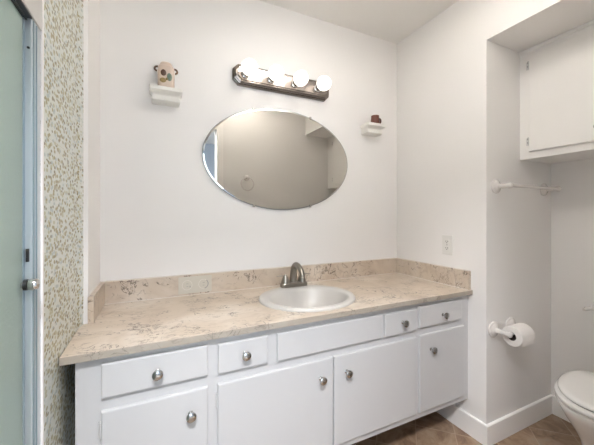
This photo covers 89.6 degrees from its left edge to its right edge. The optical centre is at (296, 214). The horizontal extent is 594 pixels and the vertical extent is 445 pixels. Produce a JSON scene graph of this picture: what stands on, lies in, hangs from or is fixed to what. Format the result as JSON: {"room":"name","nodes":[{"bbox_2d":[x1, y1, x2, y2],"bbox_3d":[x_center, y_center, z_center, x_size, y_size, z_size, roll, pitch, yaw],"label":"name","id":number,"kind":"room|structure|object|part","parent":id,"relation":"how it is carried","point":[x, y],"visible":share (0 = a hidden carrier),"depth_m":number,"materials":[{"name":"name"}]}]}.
{"room":"bathroom","nodes":[
{"label":"bathroom","id":0,"kind":"room"},
{"bbox_2d":[44,0,99,444],"bbox_3d":[-0.861,-0.006,1.026,0.215,2.440,0.700,0,0,-25],"label":"wall","id":1,"kind":"structure","parent":0,"point":[63,19],"depth_m":0.97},
{"bbox_2d":[40,0,43,444],"bbox_3d":[-0.632,-0.006,0.742,0.004,2.440,0.010,0,0,-25],"label":"trim","id":2,"kind":"structure","parent":1,"relation":"attached to","point":[42,31],"depth_m":0.74,"materials":[{"name":"paint"}]},
{"bbox_2d":[100,0,396,281],"bbox_3d":[-0.170,-0.006,1.793,2.119,2.440,0.100,0,0,-25],"label":"wall","id":3,"kind":"structure","parent":0,"point":[162,213],"depth_m":1.61,"materials":[{"name":"paint"}]},
{"bbox_2d":[149,84,182,107],"bbox_3d":[-0.642,-0.577,1.465,0.147,0.063,0.090,0,0,-25],"label":"wall shelf","id":4,"kind":"object","parent":3,"relation":"attached to","point":[161,95],"visible":1,"depth_m":1.44,"materials":[{"name":"white paint"}]},
{"bbox_2d":[154,61,177,87],"bbox_3d":[-0.639,-0.676,1.462,0.111,0.135,0.054,0,0,-25],"label":"ceramic jar","id":5,"kind":"object","parent":4,"relation":"on","point":[166,74],"visible":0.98,"depth_m":1.44,"materials":[{"name":"beige ceramic"}]},
{"bbox_2d":[105,258,396,303],"bbox_3d":[-0.092,0.365,1.763,1.764,0.103,0.019,0,0,-25],"label":"backsplash","id":6,"kind":"structure","parent":3,"relation":"attached to","point":[118,291],"depth_m":1.65,"materials":[{"name":"stone"}]},
{"bbox_2d":[202,108,347,209],"bbox_3d":[-0.084,-0.321,1.770,0.918,0.591,0.013,0,0,-25],"label":"oval mirror","id":7,"kind":"object","parent":3,"relation":"attached to","point":[276,159],"visible":1,"depth_m":1.74,"materials":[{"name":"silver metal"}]},
{"bbox_2d":[232,58,330,101],"bbox_3d":[-0.047,-0.771,1.707,0.612,0.116,0.158,0,0,-25],"label":"vanity light","id":8,"kind":"object","parent":3,"relation":"attached to","point":[248,74],"visible":1,"depth_m":1.69,"materials":[{"name":"brown metal"}]},
{"bbox_3d":[-0.249,-0.771,1.573,0.084,0.084,0.087,0,0,-25],"label":"bulb","id":9,"kind":"part","parent":8,"relation":"part of","materials":[{"name":"white glass"}]},
{"bbox_3d":[-0.114,-0.771,1.637,0.084,0.084,0.087,0,0,-25],"label":"bulb","id":10,"kind":"part","parent":8,"relation":"part of","materials":[{"name":"white glass"}]},
{"bbox_3d":[0.022,-0.771,1.700,0.084,0.084,0.087,0,0,-25],"label":"bulb","id":11,"kind":"part","parent":8,"relation":"part of","materials":[{"name":"white glass"}]},
{"bbox_3d":[0.158,-0.771,1.764,0.084,0.084,0.087,0,0,-25],"label":"bulb","id":12,"kind":"part","parent":8,"relation":"part of","materials":[{"name":"white glass"}]},
{"bbox_2d":[360,122,385,136],"bbox_3d":[0.510,-0.568,2.007,0.147,0.063,0.090,0,0,-25],"label":"wall shelf","id":13,"kind":"object","parent":3,"relation":"attached to","point":[373,129],"visible":1,"depth_m":1.99,"materials":[{"name":"white paint"}]},
{"bbox_2d":[371,115,381,123],"bbox_3d":[0.535,-0.630,2.014,0.082,0.060,0.058,0,0,-25],"label":"mug","id":14,"kind":"object","parent":13,"relation":"on","point":[374,118],"visible":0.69,"depth_m":1.99,"materials":[{"name":"brown ceramic"}]},
{"bbox_2d":[260,0,458,43],"bbox_3d":[0.112,-1.266,1.047,3.894,0.080,1.690,0,0,-25],"label":"ceiling","id":15,"kind":"structure","parent":0,"point":[393,21],"depth_m":1.82,"materials":[{"name":"paint"}]},
{"bbox_2d":[353,412,581,444],"bbox_3d":[0.112,1.254,1.047,3.494,0.080,1.690,0,0,-25],"label":"floor","id":16,"kind":"structure","parent":0,"point":[433,428],"depth_m":1.64,"materials":[{"name":"tile"}]},
{"bbox_2d":[75,295,467,444],"bbox_3d":[0.036,0.826,1.506,1.790,0.774,0.585,0,0,-25],"label":"vanity cabinet","id":17,"kind":"object","parent":16,"relation":"on","point":[353,379],"visible":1,"depth_m":1.19,"materials":[{"name":"paint"}]},
{"bbox_3d":[-0.460,0.515,0.991,0.318,0.107,0.013,0,0,-25],"label":"drawer","id":18,"kind":"part","parent":17,"relation":"part of","materials":[{"name":"paint"}]},
{"bbox_3d":[-0.460,0.800,0.991,0.318,0.383,0.013,0,0,-25],"label":"door","id":19,"kind":"part","parent":17,"relation":"part of","materials":[{"name":"paint"}]},
{"bbox_3d":[-0.452,0.518,0.970,0.034,0.034,0.032,0,0,-25],"label":"knob","id":20,"kind":"part","parent":17,"relation":"part of","materials":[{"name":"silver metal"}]},
{"bbox_3d":[-0.359,0.684,1.014,0.034,0.034,0.032,0,0,-25],"label":"knob","id":21,"kind":"part","parent":17,"relation":"part of","materials":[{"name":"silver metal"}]},
{"bbox_3d":[-0.198,0.519,1.114,0.188,0.107,0.013,0,0,-25],"label":"drawer","id":22,"kind":"part","parent":17,"relation":"part of","materials":[{"name":"paint"}]},
{"bbox_3d":[-0.186,0.517,1.095,0.034,0.034,0.032,0,0,-25],"label":"knob","id":23,"kind":"part","parent":17,"relation":"part of","materials":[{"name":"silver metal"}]},
{"bbox_2d":[59,257,472,365],"bbox_3d":[0.015,0.374,1.508,1.826,0.128,0.571,0,0,-25],"label":"countertop","id":24,"kind":"structure","parent":17,"relation":"on","point":[135,315],"depth_m":1.40,"materials":[{"name":"stone"}]},
{"bbox_2d":[178,275,211,294],"bbox_3d":[-0.525,0.363,1.546,0.164,0.086,0.005,0,0,-25],"label":"backsplash outlet","id":25,"kind":"object","parent":24,"relation":"attached to","point":[193,284],"visible":1,"depth_m":1.54,"materials":[{"name":"beige plastic"}]},
{"bbox_2d":[276,262,310,287],"bbox_3d":[-0.021,0.331,1.657,0.164,0.139,0.165,0,0,14],"label":"faucet","id":26,"kind":"object","parent":24,"relation":"on","point":[285,283],"visible":1,"depth_m":1.65,"materials":[{"name":"silver metal"}]},
{"bbox_3d":[-0.064,0.360,1.652,0.048,0.053,0.048,0,0,-25],"label":"handle","id":27,"kind":"part","parent":26,"relation":"part of","materials":[{"name":"silver metal"}]},
{"bbox_3d":[-0.018,0.388,1.673,0.156,0.025,0.052,0,0,-25],"label":"plate","id":28,"kind":"part","parent":26,"relation":"part of","materials":[{"name":"silver metal"}]},
{"bbox_3d":[0.003,0.324,1.628,0.040,0.124,0.149,0,0,-25],"label":"spout","id":29,"kind":"part","parent":26,"relation":"part of","materials":[{"name":"silver metal"}]},
{"bbox_3d":[0.028,0.360,1.695,0.048,0.053,0.048,0,0,-25],"label":"handle","id":30,"kind":"part","parent":26,"relation":"part of","materials":[{"name":"silver metal"}]},
{"bbox_2d":[259,285,354,311],"bbox_3d":[0.052,0.481,1.492,0.486,0.160,0.438,0,0,-25],"label":"sink","id":31,"kind":"object","parent":24,"relation":"in","point":[309,298],"visible":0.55,"depth_m":1.59,"materials":[{"name":"grey ceramic"}]},
{"bbox_3d":[-0.066,0.800,1.176,0.482,0.383,0.013,0,0,-25],"label":"door","id":32,"kind":"part","parent":17,"relation":"part of","materials":[{"name":"paint"}]},
{"bbox_3d":[0.105,0.684,1.233,0.034,0.034,0.032,0,0,-25],"label":"knob","id":33,"kind":"part","parent":17,"relation":"part of","materials":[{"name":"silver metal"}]},
{"bbox_3d":[0.221,0.684,1.287,0.034,0.034,0.032,0,0,-25],"label":"knob","id":34,"kind":"part","parent":17,"relation":"part of","materials":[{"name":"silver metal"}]},
{"bbox_3d":[0.374,0.800,1.384,0.480,0.383,0.013,0,0,-25],"label":"door","id":35,"kind":"part","parent":17,"relation":"part of","materials":[{"name":"paint"}]},
{"bbox_3d":[0.500,0.522,1.443,0.203,0.107,0.013,0,0,-25],"label":"drawer","id":36,"kind":"part","parent":17,"relation":"part of","materials":[{"name":"paint"}]},
{"bbox_3d":[0.515,0.520,1.425,0.034,0.034,0.032,0,0,-25],"label":"knob","id":37,"kind":"part","parent":17,"relation":"part of","materials":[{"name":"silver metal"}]},
{"bbox_3d":[0.687,0.684,1.506,0.034,0.034,0.032,0,0,-25],"label":"knob","id":38,"kind":"part","parent":17,"relation":"part of","materials":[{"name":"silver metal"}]},
{"bbox_3d":[0.751,0.515,1.561,0.312,0.107,0.013,0,0,-25],"label":"drawer","id":39,"kind":"part","parent":17,"relation":"part of","materials":[{"name":"paint"}]},
{"bbox_3d":[0.760,0.799,1.565,0.332,0.386,0.013,0,0,-25],"label":"door","id":40,"kind":"part","parent":17,"relation":"part of","materials":[{"name":"paint"}]},
{"bbox_3d":[0.766,0.522,1.543,0.034,0.034,0.032,0,0,-25],"label":"knob","id":41,"kind":"part","parent":17,"relation":"part of","materials":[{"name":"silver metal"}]},
{"bbox_2d":[554,302,593,444],"bbox_3d":[1.456,0.829,1.346,0.604,0.770,0.390,0,0,-25],"label":"toilet","id":42,"kind":"object","parent":16,"relation":"on","point":[574,389],"visible":1,"depth_m":1.31,"materials":[{"name":"white ceramic"}]},
{"bbox_3d":[1.360,0.818,1.316,0.406,0.021,0.362,0,0,-25],"label":"seat","id":43,"kind":"part","parent":42,"relation":"part of","materials":[{"name":"white ceramic"}]},
{"bbox_3d":[1.392,1.024,1.331,0.464,0.380,0.354,0,0,-25],"label":"bowl","id":44,"kind":"part","parent":42,"relation":"part of","materials":[{"name":"white ceramic"}]},
{"bbox_3d":[1.363,0.792,1.318,0.393,0.020,0.344,0,0,-25],"label":"lid","id":45,"kind":"part","parent":42,"relation":"part of","materials":[{"name":"white ceramic"}]},
{"bbox_3d":[1.505,0.486,1.541,0.072,0.021,0.032,0,0,6],"label":"flush lever","id":46,"kind":"part","parent":42,"relation":"part of","materials":[{"name":"white ceramic"}]},
{"bbox_2d":[397,0,550,423],"bbox_3d":[1.185,-0.006,2.018,0.724,2.440,0.646,0,0,-25],"label":"wall","id":47,"kind":"structure","parent":0,"point":[458,89],"depth_m":1.71,"materials":[{"name":"paint"}]},
{"bbox_2d":[442,235,452,254],"bbox_3d":[0.893,0.182,1.778,0.008,0.115,0.070,0,0,-25],"label":"wall outlet","id":48,"kind":"object","parent":47,"relation":"attached to","point":[447,240],"visible":1,"depth_m":1.77,"materials":[{"name":"white plastic"}]},
{"bbox_2d":[436,404,486,444],"bbox_3d":[0.854,1.159,1.855,0.013,0.110,0.659,0,0,-25],"label":"baseboard","id":49,"kind":"structure","parent":47,"relation":"attached to","point":[459,417],"depth_m":1.66,"materials":[{"name":"paint"}]},
{"bbox_2d":[488,317,515,337],"bbox_3d":[1.131,0.612,1.582,0.234,0.084,0.096,0,0,-25],"label":"toilet paper holder","id":50,"kind":"object","parent":47,"relation":"attached to","point":[493,329],"visible":0.69,"depth_m":1.57,"materials":[{"name":"white ceramic"}]},
{"bbox_3d":[1.199,0.612,1.614,0.084,0.084,0.096,0,0,-25],"label":"post","id":51,"kind":"part","parent":50,"relation":"part of","materials":[{"name":"white ceramic"}]},
{"bbox_2d":[502,323,534,346],"bbox_3d":[1.147,0.624,1.551,0.110,0.100,0.101,0,0,-25],"label":"toilet roll","id":52,"kind":"object","parent":50,"relation":"hanging from","point":[524,335],"visible":0.88,"depth_m":1.52,"materials":[{"name":"white paper"}]},
{"bbox_2d":[491,179,561,195],"bbox_3d":[1.290,-0.148,1.661,0.538,0.076,0.089,0,0,-25],"label":"towel bar","id":53,"kind":"object","parent":47,"relation":"attached to","point":[496,186],"visible":1,"depth_m":1.59,"materials":[{"name":"white ceramic"}]},
{"bbox_3d":[1.081,-0.148,1.562,0.076,0.076,0.089,0,0,-25],"label":"post","id":54,"kind":"part","parent":53,"relation":"part of","materials":[{"name":"white ceramic"}]},
{"bbox_3d":[1.499,-0.148,1.759,0.076,0.076,0.089,0,0,-25],"label":"post","id":55,"kind":"part","parent":53,"relation":"part of","materials":[{"name":"white ceramic"}]},
{"bbox_2d":[486,394,569,444],"bbox_3d":[1.026,1.159,1.126,1.572,0.110,0.834,0,0,-25],"label":"baseboard","id":56,"kind":"structure","parent":47,"relation":"attached to","point":[512,423],"depth_m":1.69,"materials":[{"name":"paint"}]},
{"bbox_2d":[486,0,586,43],"bbox_3d":[1.218,-1.071,1.216,0.100,0.310,0.834,0,0,-25],"label":"wall header","id":57,"kind":"structure","parent":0,"point":[505,19],"depth_m":1.45,"materials":[{"name":"paint"}]},
{"bbox_2d":[498,0,593,52],"bbox_3d":[1.545,-0.956,1.370,0.624,0.080,0.834,0,0,-25],"label":"ceiling","id":58,"kind":"structure","parent":0,"point":[582,13],"depth_m":1.47,"materials":[{"name":"paint"}]},
{"bbox_2d":[551,158,593,395],"bbox_3d":[1.782,0.149,1.482,0.100,2.130,0.834,0,0,-25],"label":"wall","id":59,"kind":"structure","parent":0,"point":[572,207],"depth_m":1.75,"materials":[{"name":"paint"}]},
{"bbox_2d":[519,20,593,163],"bbox_3d":[1.569,-0.611,1.381,0.370,0.609,0.832,0,0,-25],"label":"upper cabinet","id":60,"kind":"object","parent":59,"relation":"attached to","point":[557,73],"visible":1,"depth_m":1.53,"materials":[{"name":"paint"}]},
{"bbox_3d":[1.439,-0.906,1.320,0.008,0.020,0.832,0,0,-25],"label":"moulding","id":61,"kind":"part","parent":60,"relation":"part of","materials":[{"name":"paint"}]},
{"bbox_3d":[0.448,-0.006,0.332,3.494,2.440,0.110,0,0,-25],"label":"wall","id":62,"kind":"structure","parent":0,"visible":0},
{"bbox_2d":[0,0,41,444],"bbox_3d":[-0.496,0.314,0.379,0.096,1.800,0.779,0,0,-25],"label":"shower door","id":63,"kind":"structure","parent":62,"relation":"attached to","point":[20,20],"depth_m":0.65,"materials":[{"name":"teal glass"}]},
{"bbox_3d":[-0.480,0.354,0.368,0.012,1.590,0.665,0,0,-25],"label":"glass panel","id":64,"kind":"part","parent":63,"relation":"part of","materials":[{"name":"green"}]},
{"bbox_3d":[-0.598,0.158,0.671,0.032,0.028,0.028,0,0,-25],"label":"knob","id":65,"kind":"part","parent":63,"relation":"part of","materials":[{"name":"silver metal"}]}
]}

